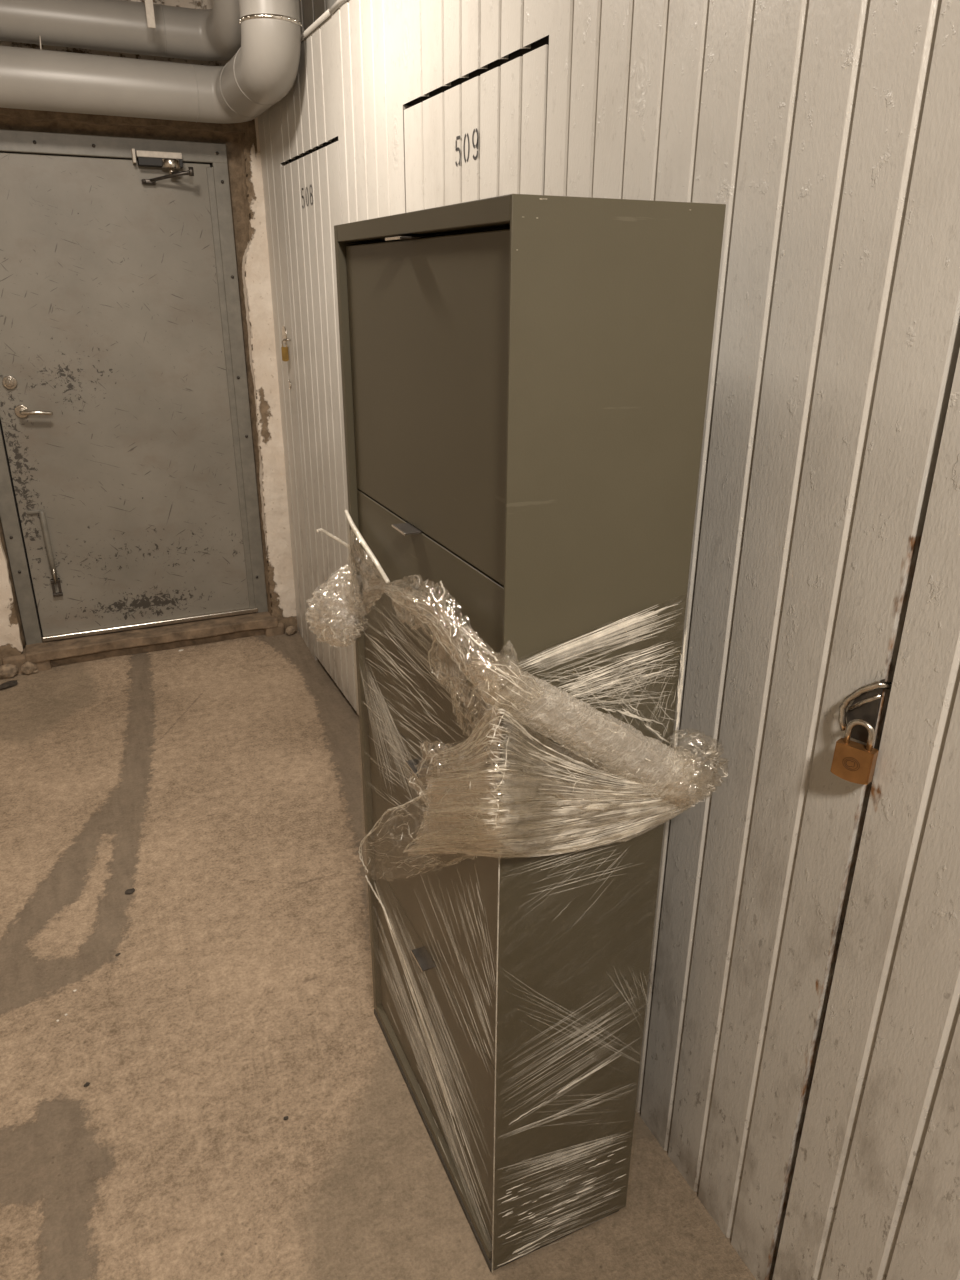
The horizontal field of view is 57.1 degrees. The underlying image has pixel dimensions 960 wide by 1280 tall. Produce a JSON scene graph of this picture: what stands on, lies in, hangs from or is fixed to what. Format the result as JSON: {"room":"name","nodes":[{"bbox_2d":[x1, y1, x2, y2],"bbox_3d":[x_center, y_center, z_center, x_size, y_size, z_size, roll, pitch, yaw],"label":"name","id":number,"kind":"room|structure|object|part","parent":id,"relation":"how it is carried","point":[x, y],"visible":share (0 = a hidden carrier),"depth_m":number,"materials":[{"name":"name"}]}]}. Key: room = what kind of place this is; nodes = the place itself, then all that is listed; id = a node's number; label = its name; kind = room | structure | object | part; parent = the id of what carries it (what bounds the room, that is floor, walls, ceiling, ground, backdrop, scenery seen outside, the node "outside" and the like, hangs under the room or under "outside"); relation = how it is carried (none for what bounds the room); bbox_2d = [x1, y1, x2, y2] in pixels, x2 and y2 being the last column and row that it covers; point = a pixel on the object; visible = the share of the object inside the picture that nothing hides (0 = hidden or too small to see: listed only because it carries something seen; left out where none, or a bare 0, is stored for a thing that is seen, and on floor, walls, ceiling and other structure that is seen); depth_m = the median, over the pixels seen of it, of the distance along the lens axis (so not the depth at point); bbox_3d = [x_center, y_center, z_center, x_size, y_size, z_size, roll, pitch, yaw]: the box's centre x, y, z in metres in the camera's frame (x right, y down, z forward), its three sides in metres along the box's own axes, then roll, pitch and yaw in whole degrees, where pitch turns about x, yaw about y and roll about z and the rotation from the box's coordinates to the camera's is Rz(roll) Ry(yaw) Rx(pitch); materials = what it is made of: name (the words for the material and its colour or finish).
{"room":"basement storage corridor","nodes":[
{"label":"basement storage corridor","id":0,"kind":"room"},
{"bbox_2d":[0,0,297,665],"bbox_3d":[-1.953,-1.128,3.312,2.368,2.750,0.125,-10,24,-23],"label":"wall","id":1,"kind":"structure","parent":0,"point":[241,140],"depth_m":3.63,"materials":[{"name":"paint"}]},
{"bbox_2d":[0,129,267,644],"bbox_3d":[-1.470,-0.906,3.635,1.070,2.100,0.187,-10,24,-23],"label":"door","id":2,"kind":"structure","parent":1,"relation":"in","point":[129,496],"depth_m":3.63,"materials":[{"name":"grey paint"}]},
{"bbox_3d":[-1.771,-0.906,3.497,0.137,0.052,0.068,-10,24,-23],"label":"handle","id":3,"kind":"part","parent":2,"relation":"part of","materials":[{"name":"silver metal"}]},
{"bbox_3d":[-1.314,-1.836,3.345,0.011,0.047,0.039,-10,24,-23],"label":"closer plate","id":4,"kind":"part","parent":2,"relation":"part of","materials":[{"name":"silver metal"}]},
{"bbox_3d":[-1.183,-1.786,3.389,0.192,0.051,0.041,5,23,11],"label":"closer arm","id":5,"kind":"part","parent":2,"relation":"part of","materials":[{"name":"metal"}]},
{"bbox_2d":[2,612,284,673],"bbox_3d":[-1.494,0.017,4.004,1.190,0.138,0.168,-10,24,-23],"label":"door threshold","id":6,"kind":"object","parent":1,"relation":"attached to","point":[45,655],"depth_m":3.94,"materials":[{"name":"brown wood"}]},
{"bbox_2d":[0,630,755,1279],"bbox_3d":[-0.689,1.179,1.269,2.375,0.035,6.294,-10,24,-23],"label":"floor","id":7,"kind":"structure","parent":0,"point":[220,783],"depth_m":2.05,"materials":[{"name":"concrete"}]},
{"bbox_2d":[0,680,17,688],"bbox_3d":[-1.954,0.186,3.641,0.043,0.019,0.093,13,26,29],"label":"shard","id":8,"kind":"object","parent":7,"relation":"on","point":[7,684],"visible":1,"depth_m":3.64},
{"bbox_2d":[0,664,18,678],"bbox_3d":[-1.989,0.134,3.708,0.085,0.062,0.059,-17,28,-37],"label":"chunk","id":9,"kind":"object","parent":7,"relation":"on","point":[7,671],"visible":1,"depth_m":3.69,"materials":[{"name":"brown stone"}]},
{"bbox_2d":[21,661,36,674],"bbox_3d":[-1.915,0.119,3.736,0.043,0.062,0.055,10,24,22],"label":"chunk","id":10,"kind":"object","parent":7,"relation":"on","point":[28,668],"visible":1,"depth_m":3.72,"materials":[{"name":"brown stone"}]},
{"bbox_2d":[125,888,134,893],"bbox_3d":[-0.981,0.704,2.469,0.025,0.006,0.024,0,22,0],"label":"crumb","id":11,"kind":"object","parent":7,"relation":"on","point":[128,891],"visible":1,"depth_m":2.46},
{"bbox_2d":[286,626,295,634],"bbox_3d":[-0.895,-0.045,4.176,0.040,0.044,0.060,14,26,30],"label":"chunk","id":12,"kind":"object","parent":7,"relation":"on","point":[290,630],"visible":1,"depth_m":4.16,"materials":[{"name":"brown stone"}]},
{"bbox_2d":[334,194,725,1271],"bbox_3d":[0.009,0.192,1.531,0.286,1.674,0.650,-10,24,-23],"label":"tall cabinet","id":13,"kind":"object","parent":7,"relation":"on","point":[525,377],"visible":1,"depth_m":1.24,"materials":[{"name":"grey metal"}]},
{"bbox_3d":[-0.117,0.075,1.797,0.271,1.660,0.018,-10,24,-23],"label":"panel","id":14,"kind":"part","parent":13,"relation":"part of","materials":[{"name":"green paint"}]},
{"bbox_3d":[0.023,-0.571,1.217,0.271,0.025,0.627,-10,24,-23],"label":"panel","id":15,"kind":"part","parent":13,"relation":"part of","materials":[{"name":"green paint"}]},
{"bbox_3d":[0.010,0.943,1.841,0.271,0.020,0.614,-10,24,-23],"label":"panel","id":16,"kind":"part","parent":13,"relation":"part of","materials":[{"name":"green paint"}]},
{"bbox_2d":[307,510,727,1265],"bbox_3d":[0.021,0.419,1.567,0.428,1.201,0.857,-10,24,-23],"label":"film","id":17,"kind":"object","parent":13,"relation":"on","point":[508,853],"visible":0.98,"depth_m":1.17,"materials":[{"name":"white"}]},
{"bbox_3d":[0.150,0.295,1.260,0.271,1.660,0.004,-10,24,-23],"label":"panel","id":18,"kind":"part","parent":13,"relation":"part of","materials":[{"name":"green paint"}]},
{"bbox_2d":[258,0,959,1279],"bbox_3d":[0.402,-0.036,1.285,0.030,2.285,6.250,-10,24,-23],"label":"wall","id":19,"kind":"structure","parent":0,"point":[827,132],"depth_m":1.24,"materials":[{"name":"white wood"}]},
{"bbox_2d":[282,326,290,343],"bbox_3d":[-0.785,-1.220,3.527,0.028,0.068,0.130,-10,24,-23],"label":"hasp","id":20,"kind":"object","parent":19,"relation":"attached to","point":[284,333],"visible":0.94,"depth_m":3.54,"materials":[{"name":"silver metal"}]},
{"bbox_3d":[-0.789,-1.232,3.558,0.004,0.068,0.068,-10,24,-23],"label":"plate","id":21,"kind":"part","parent":20,"relation":"part of","materials":[{"name":"silver metal"}]},
{"bbox_2d":[281,340,288,361],"bbox_3d":[-0.775,-1.151,3.506,0.026,0.082,0.016,-1,22,-4],"label":"padlock","id":22,"kind":"object","parent":20,"relation":"hanging from","point":[285,352],"visible":1,"depth_m":3.50,"materials":[{"name":"gold metal"}]},
{"bbox_2d":[281,141,358,714],"bbox_3d":[-0.571,-0.704,3.284,0.021,1.942,0.734,-10,24,-23],"label":"door","id":23,"kind":"structure","parent":19,"relation":"in","point":[311,185],"depth_m":3.23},
{"bbox_2d":[299,0,346,41],"bbox_3d":[-0.134,-0.767,2.521,0.020,2.700,2.880,-10,24,-23],"label":"ceiling","id":24,"kind":"structure","parent":19,"relation":"attached to","point":[310,10],"depth_m":2.98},
{"bbox_2d":[301,0,345,40],"bbox_3d":[0.401,-1.087,0.823,0.019,0.021,6.200,-10,24,-23],"label":"trim","id":25,"kind":"structure","parent":19,"relation":"attached to","point":[338,3],"depth_m":2.53,"materials":[{"name":"white wood"}]},
{"bbox_2d":[404,44,548,212],"bbox_3d":[-0.032,-0.258,2.199,0.021,1.942,0.714,-10,24,-23],"label":"door","id":26,"kind":"structure","parent":19,"relation":"in","point":[483,136],"depth_m":1.79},
{"bbox_2d":[772,349,959,1279],"bbox_3d":[0.655,0.310,0.817,0.020,1.942,0.721,-10,24,-23],"label":"door","id":27,"kind":"structure","parent":19,"relation":"in","point":[874,1194],"depth_m":1.12,"materials":[{"name":"white wood"}]},
{"bbox_2d":[838,679,891,742],"bbox_3d":[0.475,0.085,1.096,0.019,0.094,0.057,-20,29,-40],"label":"hasp","id":28,"kind":"object","parent":27,"relation":"attached to","point":[866,704],"visible":0.99,"depth_m":1.09,"materials":[{"name":"metal"}]},
{"bbox_2d":[830,719,878,784],"bbox_3d":[0.469,0.137,1.100,0.047,0.082,0.022,20,29,39],"label":"padlock","id":29,"kind":"object","parent":28,"relation":"hanging from","point":[854,762],"visible":1,"depth_m":1.10,"materials":[{"name":"gold metal"}]},
{"bbox_3d":[-0.470,-1.353,0.311,2.800,0.050,6.250,-10,24,-23],"label":"ceiling","id":30,"kind":"structure","parent":0,"visible":0},
{"bbox_2d":[0,0,240,60],"bbox_3d":[-1.830,-2.083,2.641,2.262,0.374,0.440,-10,24,-23],"label":"insulated pipe","id":31,"kind":"object","parent":30,"relation":"attached to","point":[214,34],"visible":0.8,"depth_m":3.01,"materials":[{"name":"grey plastic"}]},
{"bbox_2d":[145,0,155,27],"bbox_3d":[-1.090,-2.190,2.866,0.026,0.337,0.006,-10,24,-23],"label":"strap","id":32,"kind":"object","parent":30,"relation":"hanging from","point":[149,7],"visible":1,"depth_m":2.91,"materials":[{"name":"grey metal"}]},
{"bbox_2d":[0,0,301,123],"bbox_3d":[-1.722,-1.913,2.497,2.294,0.578,0.804,-10,24,-23],"label":"insulated pipe","id":33,"kind":"object","parent":30,"relation":"attached to","point":[264,69],"visible":1,"depth_m":2.96,"materials":[{"name":"grey plastic"}]}
]}

